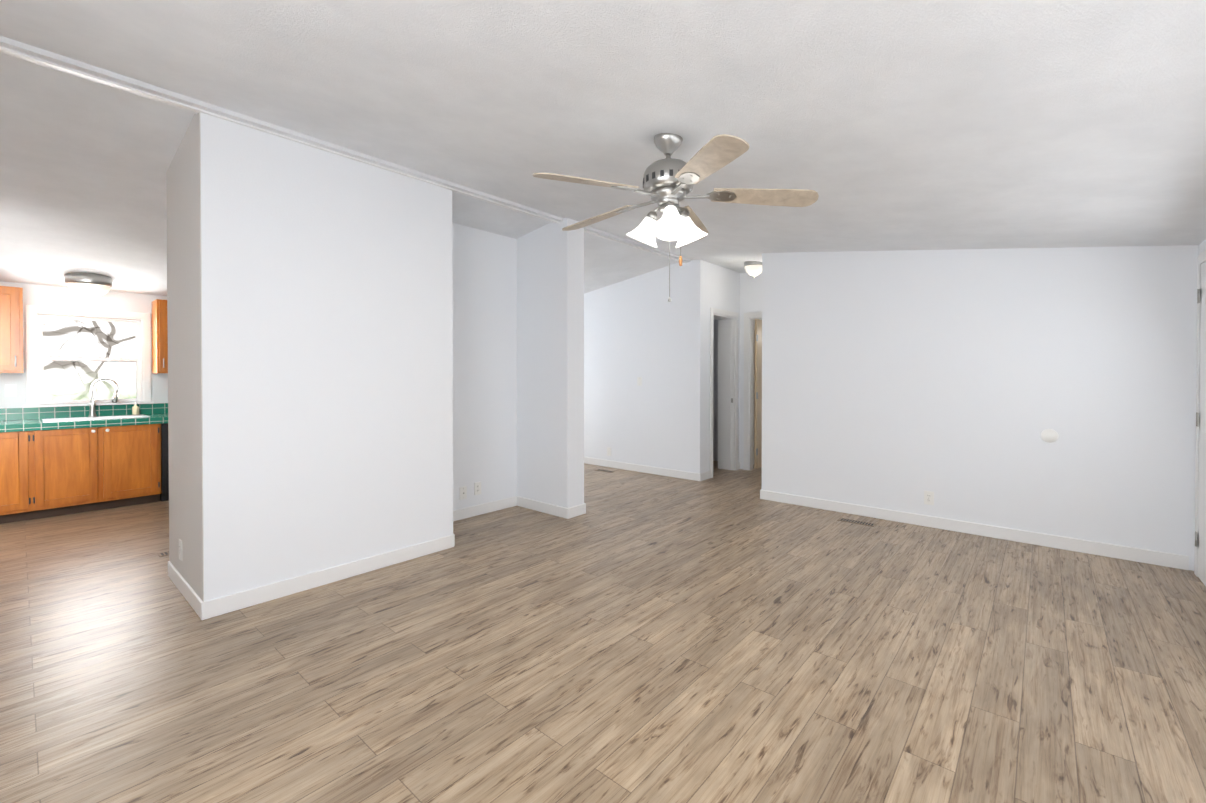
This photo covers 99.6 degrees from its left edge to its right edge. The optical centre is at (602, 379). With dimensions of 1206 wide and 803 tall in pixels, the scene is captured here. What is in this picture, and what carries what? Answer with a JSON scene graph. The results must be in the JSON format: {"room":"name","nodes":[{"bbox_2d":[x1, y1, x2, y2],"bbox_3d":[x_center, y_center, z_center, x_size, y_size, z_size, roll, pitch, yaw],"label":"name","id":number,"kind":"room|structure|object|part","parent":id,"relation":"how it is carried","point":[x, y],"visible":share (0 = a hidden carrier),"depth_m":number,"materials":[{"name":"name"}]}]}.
{"room":"empty living room","nodes":[
{"label":"empty living room","id":0,"kind":"room"},
{"bbox_2d":[0,281,167,408],"bbox_3d":[-3.105,0.130,7.899,0.120,2.227,10.220,0,1,41],"label":"wall","id":1,"kind":"structure","parent":0,"point":[50,296],"depth_m":5.15,"materials":[{"name":"white paint"}]},
{"bbox_2d":[5,384,16,396],"bbox_3d":[-5.652,0.107,4.859,0.018,0.116,0.072,0,1,41],"label":"light switch","id":2,"kind":"object","parent":1,"relation":"attached to","point":[10,390],"visible":1,"depth_m":4.86,"materials":[{"name":"white plastic"}]},
{"bbox_2d":[24,305,153,407],"bbox_3d":[-5.321,-0.227,5.304,0.170,0.994,0.950,0,1,41],"label":"window","id":3,"kind":"structure","parent":1,"relation":"in","point":[35,357],"depth_m":5.23,"materials":[{"name":"white wood"}]},
{"bbox_2d":[166,112,203,601],"bbox_3d":[-2.497,-0.106,3.030,0.919,2.790,0.004,0,1,41],"label":"wall","id":4,"kind":"structure","parent":0,"point":[184,321],"depth_m":2.97,"materials":[{"name":"white paint"}]},
{"bbox_2d":[179,539,181,560],"bbox_3d":[-2.569,1.038,3.094,0.072,0.116,0.008,0,1,41],"label":"outlet","id":5,"kind":"object","parent":4,"relation":"attached to","point":[180,549],"visible":1,"depth_m":3.08,"materials":[{"name":"white plastic"}]},
{"bbox_2d":[168,561,199,611],"bbox_3d":[-2.507,1.241,3.043,0.903,0.095,0.016,0,1,41],"label":"baseboard","id":6,"kind":"structure","parent":4,"relation":"attached to","point":[186,590],"depth_m":3.04,"materials":[{"name":"white wood"}]},
{"bbox_2d":[200,112,452,601],"bbox_3d":[-1.994,-0.112,3.608,0.920,2.790,1.529,0,1,41],"label":"wall","id":7,"kind":"structure","parent":0,"point":[327,338],"depth_m":3.16,"materials":[{"name":"white paint"}]},
{"bbox_2d":[196,535,453,619],"bbox_3d":[-1.649,1.239,3.310,0.016,0.095,1.545,0,1,41],"label":"baseboard","id":8,"kind":"structure","parent":7,"relation":"attached to","point":[234,602],"depth_m":3.14,"materials":[{"name":"white wood"}]},
{"bbox_2d":[453,496,516,520],"bbox_3d":[-1.227,1.226,4.707,0.019,0.095,1.119,0,1,41],"label":"baseboard","id":9,"kind":"structure","parent":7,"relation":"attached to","point":[463,513],"depth_m":4.82,"materials":[{"name":"white wood"}]},
{"bbox_2d":[452,223,516,509],"bbox_3d":[-1.354,-0.081,4.804,0.320,2.707,1.116,0,1,41],"label":"wall","id":10,"kind":"structure","parent":0,"point":[485,358],"depth_m":4.82,"materials":[{"name":"white paint"}]},
{"bbox_2d":[460,486,466,499],"bbox_3d":[-1.274,1.039,4.649,0.016,0.116,0.072,0,1,41],"label":"outlet","id":11,"kind":"object","parent":10,"relation":"attached to","point":[463,492],"visible":1,"depth_m":4.65,"materials":[{"name":"white plastic"}]},
{"bbox_2d":[474,482,480,494],"bbox_3d":[-1.172,1.022,4.773,0.008,0.116,0.072,0,1,41],"label":"outlet","id":12,"kind":"object","parent":10,"relation":"attached to","point":[477,488],"visible":1,"depth_m":4.77,"materials":[{"name":"white plastic"}]},
{"bbox_2d":[517,218,583,507],"bbox_3d":[-1.826,-0.135,6.098,4.170,2.790,0.220,0,1,41],"label":"wall","id":13,"kind":"structure","parent":0,"point":[550,363],"depth_m":4.80,"materials":[{"name":"white paint"}]},
{"bbox_2d":[517,496,570,518],"bbox_3d":[-0.587,1.224,4.882,0.720,0.095,0.016,0,1,41],"label":"baseboard","id":14,"kind":"structure","parent":13,"relation":"attached to","point":[539,506],"depth_m":4.85,"materials":[{"name":"white wood"}]},
{"bbox_2d":[571,503,585,513],"bbox_3d":[-1.740,1.212,6.190,4.173,0.095,0.013,0,1,41],"label":"baseboard","id":15,"kind":"structure","parent":13,"relation":"attached to","point":[580,509],"depth_m":4.76,"materials":[{"name":"white wood"}]},
{"bbox_2d":[0,461,1205,802],"bbox_3d":[0.055,1.299,5.180,8.830,0.060,10.600,0,1,41],"label":"floor","id":16,"kind":"structure","parent":0,"point":[722,635],"depth_m":2.29,"materials":[{"name":"laminate"}]},
{"bbox_2d":[0,286,168,523],"bbox_3d":[-4.655,0.206,5.524,0.652,2.120,4.356,0,1,41],"label":"kitchen cabinets","id":17,"kind":"object","parent":16,"relation":"on","point":[60,461],"visible":0.42,"depth_m":4.83,"materials":[{"name":"brown wood"}]},
{"bbox_2d":[0,403,167,432],"bbox_3d":[-4.661,0.360,5.531,0.636,0.180,4.356,0,1,41],"label":"countertop","id":18,"kind":"structure","parent":17,"relation":"on","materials":[{"name":"green tile"}]},
{"bbox_2d":[42,414,149,421],"bbox_3d":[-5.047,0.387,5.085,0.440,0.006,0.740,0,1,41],"label":"sink","id":19,"kind":"object","parent":17,"relation":"in","point":[91,416],"depth_m":5.04,"materials":[{"name":"white ceramic"}]},
{"bbox_2d":[88,378,118,416],"bbox_3d":[-5.165,0.183,5.274,0.100,0.399,0.234,0,1,41],"label":"faucet","id":20,"kind":"object","parent":17,"relation":"on","point":[92,413],"depth_m":5.23,"materials":[{"name":"silver metal"}]},
{"bbox_2d":[160,423,168,501],"bbox_3d":[-4.554,0.844,5.647,0.652,0.840,0.600,0,1,41],"label":"dishwasher","id":21,"kind":"object","parent":17,"relation":"in","point":[164,451],"depth_m":5.25,"materials":[{"name":"black metal"}]},
{"bbox_2d":[157,551,168,556],"bbox_3d":[-3.135,1.279,3.817,0.100,0.004,0.300,0,1,41],"label":"floor vent","id":22,"kind":"object","parent":16,"relation":"in","point":[162,554],"visible":0.23,"depth_m":3.71,"materials":[{"name":"beige metal"}]},
{"bbox_2d":[596,469,614,472],"bbox_3d":[0.025,1.250,6.954,0.300,0.004,0.100,0,1,41],"label":"floor vent","id":23,"kind":"object","parent":16,"relation":"in","point":[602,470],"visible":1,"depth_m":6.97,"materials":[{"name":"beige metal"}]},
{"bbox_2d":[838,518,875,526],"bbox_3d":[2.258,1.272,4.538,0.300,0.004,0.100,0,1,41],"label":"floor vent","id":24,"kind":"object","parent":16,"relation":"in","point":[857,522],"visible":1,"depth_m":4.52,"materials":[{"name":"beige metal"}]},
{"bbox_2d":[0,0,1205,295],"bbox_3d":[0.055,-1.280,5.157,8.830,0.823,10.600,0,1,41],"label":"ceiling","id":25,"kind":"structure","parent":0,"point":[934,124],"depth_m":2.25,"materials":[{"name":"paint"}]},
{"bbox_2d":[64,272,112,298],"bbox_3d":[-4.988,-0.903,4.942,0.330,0.252,0.330,0,1,41],"label":"kitchen light","id":26,"kind":"object","parent":25,"relation":"attached to","point":[89,285],"visible":0.96,"depth_m":4.85,"materials":[{"name":"white glass"}]},
{"bbox_3d":[-4.988,-0.858,4.942,0.307,0.108,0.307,0,1,41],"label":"lamp shade","id":27,"kind":"part","parent":26,"relation":"part of","materials":[{"name":"white glass"}]},
{"bbox_2d":[0,36,690,262],"bbox_3d":[-0.761,-1.466,4.314,0.130,0.054,7.660,0,1,41],"label":"trim","id":28,"kind":"structure","parent":25,"relation":"attached to","point":[15,49],"depth_m":2.82,"materials":[{"name":"paint"}]},
{"bbox_2d":[533,133,818,301],"bbox_3d":[0.277,-0.786,2.558,1.309,0.817,1.368,0,1,41],"label":"ceiling fan","id":29,"kind":"object","parent":25,"relation":"hanging from","point":[669,182],"visible":1,"depth_m":2.44,"materials":[{"name":"silver metal"}]},
{"bbox_2d":[744,261,761,277],"bbox_3d":[1.807,-1.320,6.085,0.240,0.222,0.240,0,1,41],"label":"hall light","id":30,"kind":"object","parent":25,"relation":"attached to","point":[753,268],"visible":0.75,"depth_m":6.01,"materials":[{"name":"white glass"}]},
{"bbox_3d":[1.807,-1.290,6.085,0.223,0.108,0.223,0,1,41],"label":"lamp shade","id":31,"kind":"part","parent":30,"relation":"part of","materials":[{"name":"white glass"}]},
{"bbox_2d":[584,262,682,470],"bbox_3d":[-0.461,-0.147,7.800,4.000,2.783,0.120,0,1,41],"label":"wall","id":32,"kind":"structure","parent":0,"point":[633,328],"depth_m":6.92,"materials":[{"name":"white paint"}]},
{"bbox_2d":[607,447,610,455],"bbox_3d":[0.086,1.030,7.251,0.072,0.116,0.008,0,1,41],"label":"outlet","id":33,"kind":"object","parent":32,"relation":"attached to","point":[608,451],"visible":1,"depth_m":7.25,"materials":[{"name":"white plastic"}]},
{"bbox_2d":[637,377,641,385],"bbox_3d":[0.491,0.028,6.884,0.072,0.116,0.018,0,1,41],"label":"light switch","id":34,"kind":"object","parent":32,"relation":"attached to","point":[639,381],"visible":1,"depth_m":6.88,"materials":[{"name":"white plastic"}]},
{"bbox_2d":[584,457,739,480],"bbox_3d":[-0.050,1.194,8.076,4.255,0.095,1.083,0,1,41],"label":"baseboard","id":35,"kind":"structure","parent":32,"relation":"attached to","point":[658,470],"depth_m":6.78,"materials":[{"name":"white wood"}]},
{"bbox_2d":[713,319,717,460],"bbox_3d":[1.346,-0.150,8.165,1.750,2.783,0.120,0,1,41],"label":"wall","id":36,"kind":"structure","parent":0,"point":[715,398],"depth_m":7.77,"materials":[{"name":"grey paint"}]},
{"bbox_2d":[683,260,761,472],"bbox_3d":[1.888,-0.145,7.264,0.250,2.790,2.390,0,1,41],"label":"wall","id":37,"kind":"structure","parent":0,"point":[707,286],"depth_m":6.39,"materials":[{"name":"white paint"}]},
{"bbox_2d":[710,308,737,477],"bbox_3d":[1.517,0.170,6.827,0.266,2.168,0.760,0,1,41],"label":"door frame","id":38,"kind":"structure","parent":37,"relation":"attached to","point":[726,392],"depth_m":7.01,"materials":[{"name":"white wood"}]},
{"bbox_2d":[739,273,761,469],"bbox_3d":[2.298,-0.128,6.822,0.950,2.762,0.120,0,1,41],"label":"wall","id":39,"kind":"structure","parent":0,"point":[750,293],"depth_m":7.05,"materials":[{"name":"white paint"}]},
{"bbox_2d":[744,311,761,469],"bbox_3d":[2.287,0.170,6.823,0.795,2.168,0.136,0,1,41],"label":"door frame","id":40,"kind":"structure","parent":39,"relation":"attached to","point":[751,394],"depth_m":7.01,"materials":[{"name":"white wood"}]},
{"bbox_2d":[754,319,761,468],"bbox_3d":[2.375,0.201,7.332,0.080,2.080,0.796,0,1,41],"label":"hall door","id":41,"kind":"structure","parent":39,"relation":"in","point":[758,404],"depth_m":7.09,"materials":[{"name":"brown wood"}]},
{"bbox_2d":[762,245,1198,570],"bbox_3d":[2.864,-0.040,4.438,3.030,2.630,0.120,0,1,41],"label":"wall","id":42,"kind":"structure","parent":0,"point":[957,382],"depth_m":4.11,"materials":[{"name":"white paint"}]},
{"bbox_2d":[924,491,933,504],"bbox_3d":[2.818,1.026,4.402,0.072,0.116,0.008,0,1,41],"label":"outlet","id":43,"kind":"object","parent":42,"relation":"attached to","point":[928,497],"visible":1,"depth_m":4.40,"materials":[{"name":"white plastic"}]},
{"bbox_2d":[760,489,1188,569],"bbox_3d":[3.249,1.223,4.974,3.075,0.095,1.443,0,1,41],"label":"baseboard","id":44,"kind":"structure","parent":42,"relation":"attached to","point":[1171,560],"depth_m":4.09,"materials":[{"name":"white wood"}]},
{"bbox_2d":[1041,429,1058,442],"bbox_3d":[3.406,0.431,3.885,0.104,0.104,0.011,0,1,41],"label":"electrical outlet cover","id":45,"kind":"object","parent":42,"relation":"attached to","point":[1049,435],"visible":1,"depth_m":3.88,"materials":[{"name":"white plastic"}]},
{"bbox_2d":[1199,239,1205,254],"bbox_3d":[1.972,0.203,1.010,0.120,2.209,6.470,0,1,41],"label":"wall","id":46,"kind":"structure","parent":0,"point":[1202,246],"depth_m":3.31,"materials":[{"name":"white paint"}]},
{"bbox_2d":[1194,250,1205,576],"bbox_3d":[3.576,0.240,2.962,0.016,2.098,1.030,0,1,41],"label":"door frame","id":47,"kind":"structure","parent":46,"relation":"attached to","point":[1202,258],"depth_m":3.32,"materials":[{"name":"white wood"}]},
{"bbox_2d":[1195,262,1205,585],"bbox_3d":[3.570,0.272,2.988,0.055,2.018,0.924,0,1,41],"label":"front door","id":48,"kind":"structure","parent":46,"relation":"in","point":[1200,538],"depth_m":3.21,"materials":[{"name":"white"}]},
{"label":"outside","id":49,"kind":"structure","parent":0,"visible":0},
{"bbox_2d":[42,318,135,400],"bbox_3d":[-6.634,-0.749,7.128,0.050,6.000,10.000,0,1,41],"label":"window panes","id":50,"kind":"structure","parent":49,"point":[68,380],"depth_m":6.80,"materials":[{"name":"clear glass"}]}
]}

